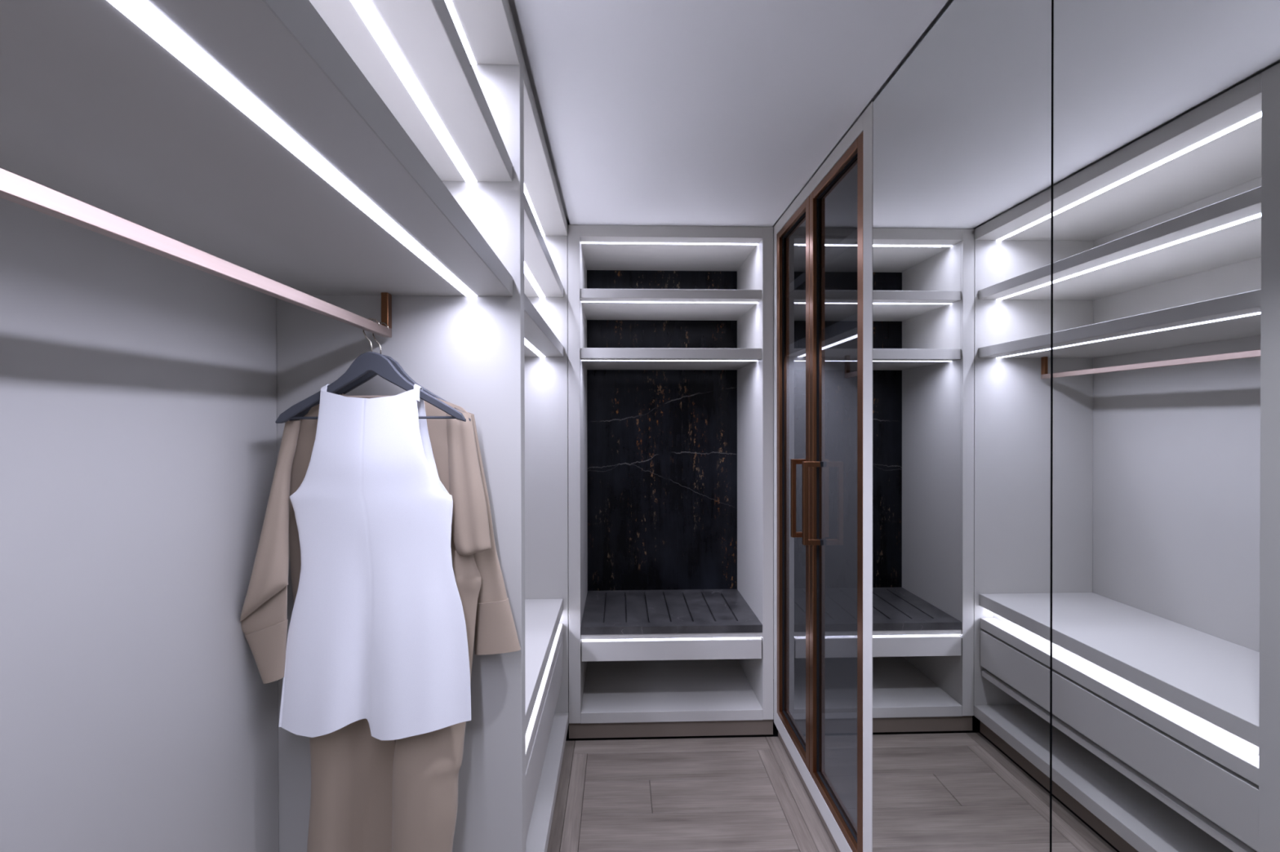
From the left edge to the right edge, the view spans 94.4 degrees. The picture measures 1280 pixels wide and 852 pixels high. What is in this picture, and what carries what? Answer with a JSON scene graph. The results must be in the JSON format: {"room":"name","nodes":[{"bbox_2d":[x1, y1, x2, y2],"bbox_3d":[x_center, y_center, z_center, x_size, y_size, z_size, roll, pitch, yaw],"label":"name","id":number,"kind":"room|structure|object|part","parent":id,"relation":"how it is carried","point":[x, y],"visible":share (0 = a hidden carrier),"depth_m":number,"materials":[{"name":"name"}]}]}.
{"room":"walk-in closet","nodes":[
{"label":"walk-in closet","id":0,"kind":"room"},
{"bbox_2d":[568,258,773,679],"bbox_3d":[0.119,0.261,3.588,2.235,2.530,0.100,0,0,-2],"label":"wall","id":1,"kind":"structure","parent":0,"point":[773,259],"depth_m":3.56,"materials":[{"name":"grey paint"}]},
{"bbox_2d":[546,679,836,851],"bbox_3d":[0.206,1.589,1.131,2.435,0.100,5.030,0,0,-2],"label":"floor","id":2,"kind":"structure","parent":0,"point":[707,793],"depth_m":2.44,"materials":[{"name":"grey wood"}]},
{"bbox_2d":[0,0,519,851],"bbox_3d":[-0.579,0.293,0.538,0.625,2.499,1.892,0,0,-2],"label":"wardrobe","id":3,"kind":"object","parent":2,"relation":"on","point":[309,147],"depth_m":0.94,"materials":[{"name":"grey paint"}]},
{"bbox_3d":[-0.882,0.294,0.553,0.021,2.499,1.842,0,0,-2],"label":"panel","id":4,"kind":"part","parent":3,"relation":"part of","materials":[{"name":"grey paint"}]},
{"bbox_3d":[-0.592,-0.268,0.569,0.017,0.107,1.800,0,0,-2],"label":"clothes rail","id":5,"kind":"part","parent":3,"relation":"part of","materials":[{"name":"metal"}]},
{"bbox_2d":[0,0,512,296],"bbox_3d":[-0.579,-0.345,0.560,0.582,0.048,1.842,0,0,-2],"label":"shelf","id":6,"kind":"object","parent":3,"relation":"attached to","point":[245,134],"depth_m":0.68,"materials":[{"name":"grey paint"}]},
{"bbox_2d":[275,318,466,423],"bbox_3d":[-0.614,-0.127,1.359,0.425,0.242,0.025,0,0,-2],"label":"clothes hanger","id":7,"kind":"object","parent":3,"relation":"hanging from","point":[366,362],"visible":0.95,"depth_m":1.36,"materials":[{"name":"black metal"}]},
{"bbox_2d":[278,384,471,740],"bbox_3d":[-0.612,0.312,1.361,0.439,0.816,0.045,0,0,-2],"label":"dress","id":8,"kind":"object","parent":7,"relation":"hanging from","point":[377,633],"visible":1,"depth_m":1.36,"materials":[{"name":"white fabric"}]},
{"bbox_2d":[288,322,471,421],"bbox_3d":[-0.616,-0.128,1.411,0.425,0.242,0.025,0,0,-2],"label":"clothes hanger","id":9,"kind":"object","parent":3,"relation":"hanging from","point":[371,375],"visible":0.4,"depth_m":1.41,"materials":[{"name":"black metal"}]},
{"bbox_2d":[240,393,520,851],"bbox_3d":[-0.601,0.608,1.414,0.615,1.380,0.136,0,0,-12],"label":"beige outfit","id":10,"kind":"object","parent":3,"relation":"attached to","point":[369,793],"visible":0.52,"depth_m":1.40,"materials":[{"name":"beige fabric"}]},
{"bbox_3d":[-0.696,0.969,1.428,0.219,0.660,0.072,0,0,-2],"label":"trouser leg","id":11,"kind":"part","parent":10,"relation":"part of","materials":[{"name":"beige fabric"}]},
{"bbox_3d":[-0.504,0.981,1.407,0.184,0.625,0.078,0,0,-2],"label":"trouser leg","id":12,"kind":"part","parent":10,"relation":"part of","materials":[{"name":"beige fabric"}]},
{"bbox_2d":[308,0,512,182],"bbox_3d":[-0.580,-0.631,0.558,0.582,0.045,1.842,0,0,-2],"label":"shelf","id":13,"kind":"object","parent":3,"relation":"attached to","point":[412,53],"depth_m":1.04,"materials":[{"name":"grey paint"}]},
{"bbox_3d":[-0.571,-0.929,0.557,0.604,0.055,1.842,0,0,-2],"label":"panel","id":14,"kind":"part","parent":3,"relation":"part of","materials":[{"name":"grey paint"}]},
{"bbox_2d":[275,45,568,851],"bbox_3d":[-0.636,0.285,2.181,0.625,2.499,1.394,0,0,-2],"label":"wardrobe","id":15,"kind":"object","parent":2,"relation":"on","point":[502,360],"visible":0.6,"depth_m":1.50,"materials":[{"name":"grey paint"}]},
{"bbox_3d":[-0.937,0.285,2.156,0.021,2.499,1.364,0,0,-2],"label":"panel","id":16,"kind":"part","parent":15,"relation":"part of","materials":[{"name":"grey paint"}]},
{"bbox_2d":[524,193,563,297],"bbox_3d":[-0.636,-0.639,2.190,0.582,0.045,1.304,0,0,-2],"label":"shelf","id":17,"kind":"object","parent":15,"relation":"attached to","point":[541,277],"depth_m":2.30,"materials":[{"name":"grey paint"}]},
{"bbox_2d":[524,599,563,733],"bbox_3d":[-0.637,0.867,2.198,0.577,0.060,1.304,0,0,-2],"label":"countertop","id":18,"kind":"structure","parent":15,"relation":"on","point":[542,616],"depth_m":2.35,"materials":[{"name":"grey paint"}]},
{"bbox_2d":[524,293,564,356],"bbox_3d":[-0.635,-0.354,2.191,0.582,0.048,1.304,0,0,-2],"label":"shelf","id":19,"kind":"object","parent":15,"relation":"attached to","point":[540,340],"depth_m":2.25,"materials":[{"name":"grey paint"}]},
{"bbox_3d":[-0.367,1.102,2.209,0.036,0.174,1.290,0,0,-2],"label":"drawer","id":20,"kind":"part","parent":15,"relation":"part of","materials":[{"name":"grey paint"}]},
{"bbox_3d":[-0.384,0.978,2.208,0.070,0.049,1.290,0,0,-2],"label":"drawer","id":21,"kind":"part","parent":15,"relation":"part of","materials":[{"name":"grey paint"}]},
{"bbox_3d":[-0.628,-0.937,2.188,0.604,0.055,1.304,0,0,-2],"label":"panel","id":22,"kind":"part","parent":15,"relation":"part of","materials":[{"name":"grey paint"}]},
{"bbox_3d":[-0.650,0.235,2.863,0.602,2.407,0.030,0,0,-2],"label":"panel","id":23,"kind":"part","parent":15,"relation":"part of","materials":[{"name":"grey paint"}]},
{"bbox_2d":[525,712,568,851],"bbox_3d":[-0.623,1.416,2.172,0.604,0.053,1.362,0,0,-2],"label":"shelf","id":24,"kind":"object","parent":15,"relation":"attached to","point":[540,827],"depth_m":2.27,"materials":[{"name":"grey paint"}]},
{"bbox_2d":[568,225,773,738],"bbox_3d":[0.142,0.272,3.201,1.000,2.487,0.653,0,0,-2],"label":"shelving unit","id":25,"kind":"object","parent":2,"relation":"on","point":[670,328],"visible":0.91,"depth_m":3.29,"materials":[{"name":"grey paint"}]},
{"bbox_3d":[-0.315,0.233,3.185,0.030,2.407,0.611,0,0,-2],"label":"panel","id":26,"kind":"part","parent":25,"relation":"part of","materials":[{"name":"grey paint"}]},
{"bbox_3d":[0.142,-0.944,3.195,0.889,0.055,0.611,0,0,-2],"label":"panel","id":27,"kind":"part","parent":25,"relation":"part of","materials":[{"name":"grey paint"}]},
{"bbox_3d":[0.153,-0.942,2.879,0.889,0.055,0.020,0,0,-2],"label":"rail","id":28,"kind":"part","parent":25,"relation":"part of","materials":[{"name":"grey paint"}]},
{"bbox_2d":[580,347,761,369],"bbox_3d":[0.143,-0.356,3.194,0.888,0.051,0.617,0,0,-2],"label":"shelf","id":29,"kind":"object","parent":25,"relation":"attached to","point":[591,358],"depth_m":2.90,"materials":[{"name":"grey paint"}]},
{"bbox_2d":[580,288,761,320],"bbox_3d":[0.143,-0.646,3.193,0.888,0.045,0.617,0,0,-2],"label":"shelf","id":30,"kind":"object","parent":25,"relation":"attached to","point":[597,304],"depth_m":3.02,"materials":[{"name":"grey paint"}]},
{"bbox_2d":[580,589,762,635],"bbox_3d":[0.145,0.991,3.196,0.887,0.036,0.626,0,0,-2],"label":"seat cushion","id":31,"kind":"object","parent":25,"relation":"on","point":[681,611],"visible":1,"depth_m":3.09,"materials":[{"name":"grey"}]},
{"bbox_2d":[580,659,762,723],"bbox_3d":[0.146,1.412,3.197,0.888,0.052,0.632,0,0,-2],"label":"shelf","id":32,"kind":"object","parent":25,"relation":"attached to","point":[690,691],"depth_m":3.07,"materials":[{"name":"grey paint"}]},
{"bbox_3d":[0.146,1.089,3.185,0.883,0.095,0.613,0,0,-2],"label":"drawer","id":33,"kind":"part","parent":25,"relation":"part of","materials":[{"name":"grey paint"}]},
{"bbox_3d":[0.145,1.022,3.199,0.888,0.024,0.623,0,0,-2],"label":"bench rail","id":34,"kind":"part","parent":25,"relation":"part of","materials":[{"name":"grey paint"}]},
{"bbox_3d":[0.603,0.232,3.217,0.030,2.407,0.611,0,0,-2],"label":"panel","id":35,"kind":"part","parent":25,"relation":"part of","materials":[{"name":"grey paint"}]},
{"bbox_2d":[773,101,872,851],"bbox_3d":[0.945,0.276,2.338,0.650,2.487,1.128,0,0,-2],"label":"tall cabinet","id":36,"kind":"object","parent":2,"relation":"on","point":[823,242],"visible":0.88,"depth_m":2.21,"materials":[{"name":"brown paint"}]},
{"bbox_3d":[0.681,0.231,2.595,0.036,2.291,0.483,0,0,-2],"label":"door","id":37,"kind":"part","parent":36,"relation":"part of","materials":[{"name":"clear glass"}]},
{"bbox_3d":[0.690,0.231,2.595,0.006,2.247,0.407,0,0,-2],"label":"glass pane","id":38,"kind":"part","parent":36,"relation":"part of","materials":[{"name":"grey glass"}]},
{"bbox_3d":[0.649,0.294,2.417,0.064,0.318,0.022,0,0,-2],"label":"handle","id":39,"kind":"part","parent":36,"relation":"part of","materials":[{"name":"brown metal"}]},
{"bbox_3d":[0.654,0.295,2.264,0.064,0.318,0.022,0,0,-2],"label":"handle","id":40,"kind":"part","parent":36,"relation":"part of","materials":[{"name":"brown metal"}]},
{"bbox_3d":[0.684,1.416,2.341,0.020,0.072,1.006,0,0,-2],"label":"rail","id":41,"kind":"part","parent":36,"relation":"part of","materials":[{"name":"grey paint"}]},
{"bbox_3d":[0.680,-0.941,2.329,0.020,0.052,1.006,0,0,-2],"label":"rail","id":42,"kind":"part","parent":36,"relation":"part of","materials":[{"name":"grey paint"}]},
{"bbox_3d":[0.698,0.234,2.091,0.036,2.291,0.514,0,0,-2],"label":"door","id":43,"kind":"part","parent":36,"relation":"part of","materials":[{"name":"clear glass"}]},
{"bbox_3d":[0.707,0.234,2.092,0.006,2.247,0.438,0,0,-2],"label":"glass pane","id":44,"kind":"part","parent":36,"relation":"part of","materials":[{"name":"grey glass"}]},
{"bbox_2d":[872,0,1279,851],"bbox_3d":[1.029,0.290,0.655,0.598,2.499,2.239,0,0,-2],"label":"mirror","id":45,"kind":"object","parent":2,"relation":"on","point":[1076,203],"visible":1,"depth_m":0.97,"materials":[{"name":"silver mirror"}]},
{"bbox_3d":[0.707,0.249,1.397,0.005,2.419,0.726,0,0,-2],"label":"mirror pane","id":46,"kind":"part","parent":45,"relation":"part of","materials":[{"name":"silver metal"}]},
{"bbox_3d":[0.732,0.253,0.667,0.005,2.419,0.726,0,0,-2],"label":"mirror pane","id":47,"kind":"part","parent":45,"relation":"part of","materials":[{"name":"silver metal"}]},
{"bbox_2d":[508,0,952,258],"bbox_3d":[0.202,-1.018,1.117,2.435,0.126,5.030,0,0,-2],"label":"ceiling","id":48,"kind":"structure","parent":0,"point":[651,113],"depth_m":1.72,"materials":[{"name":"grey paint"}]}
]}

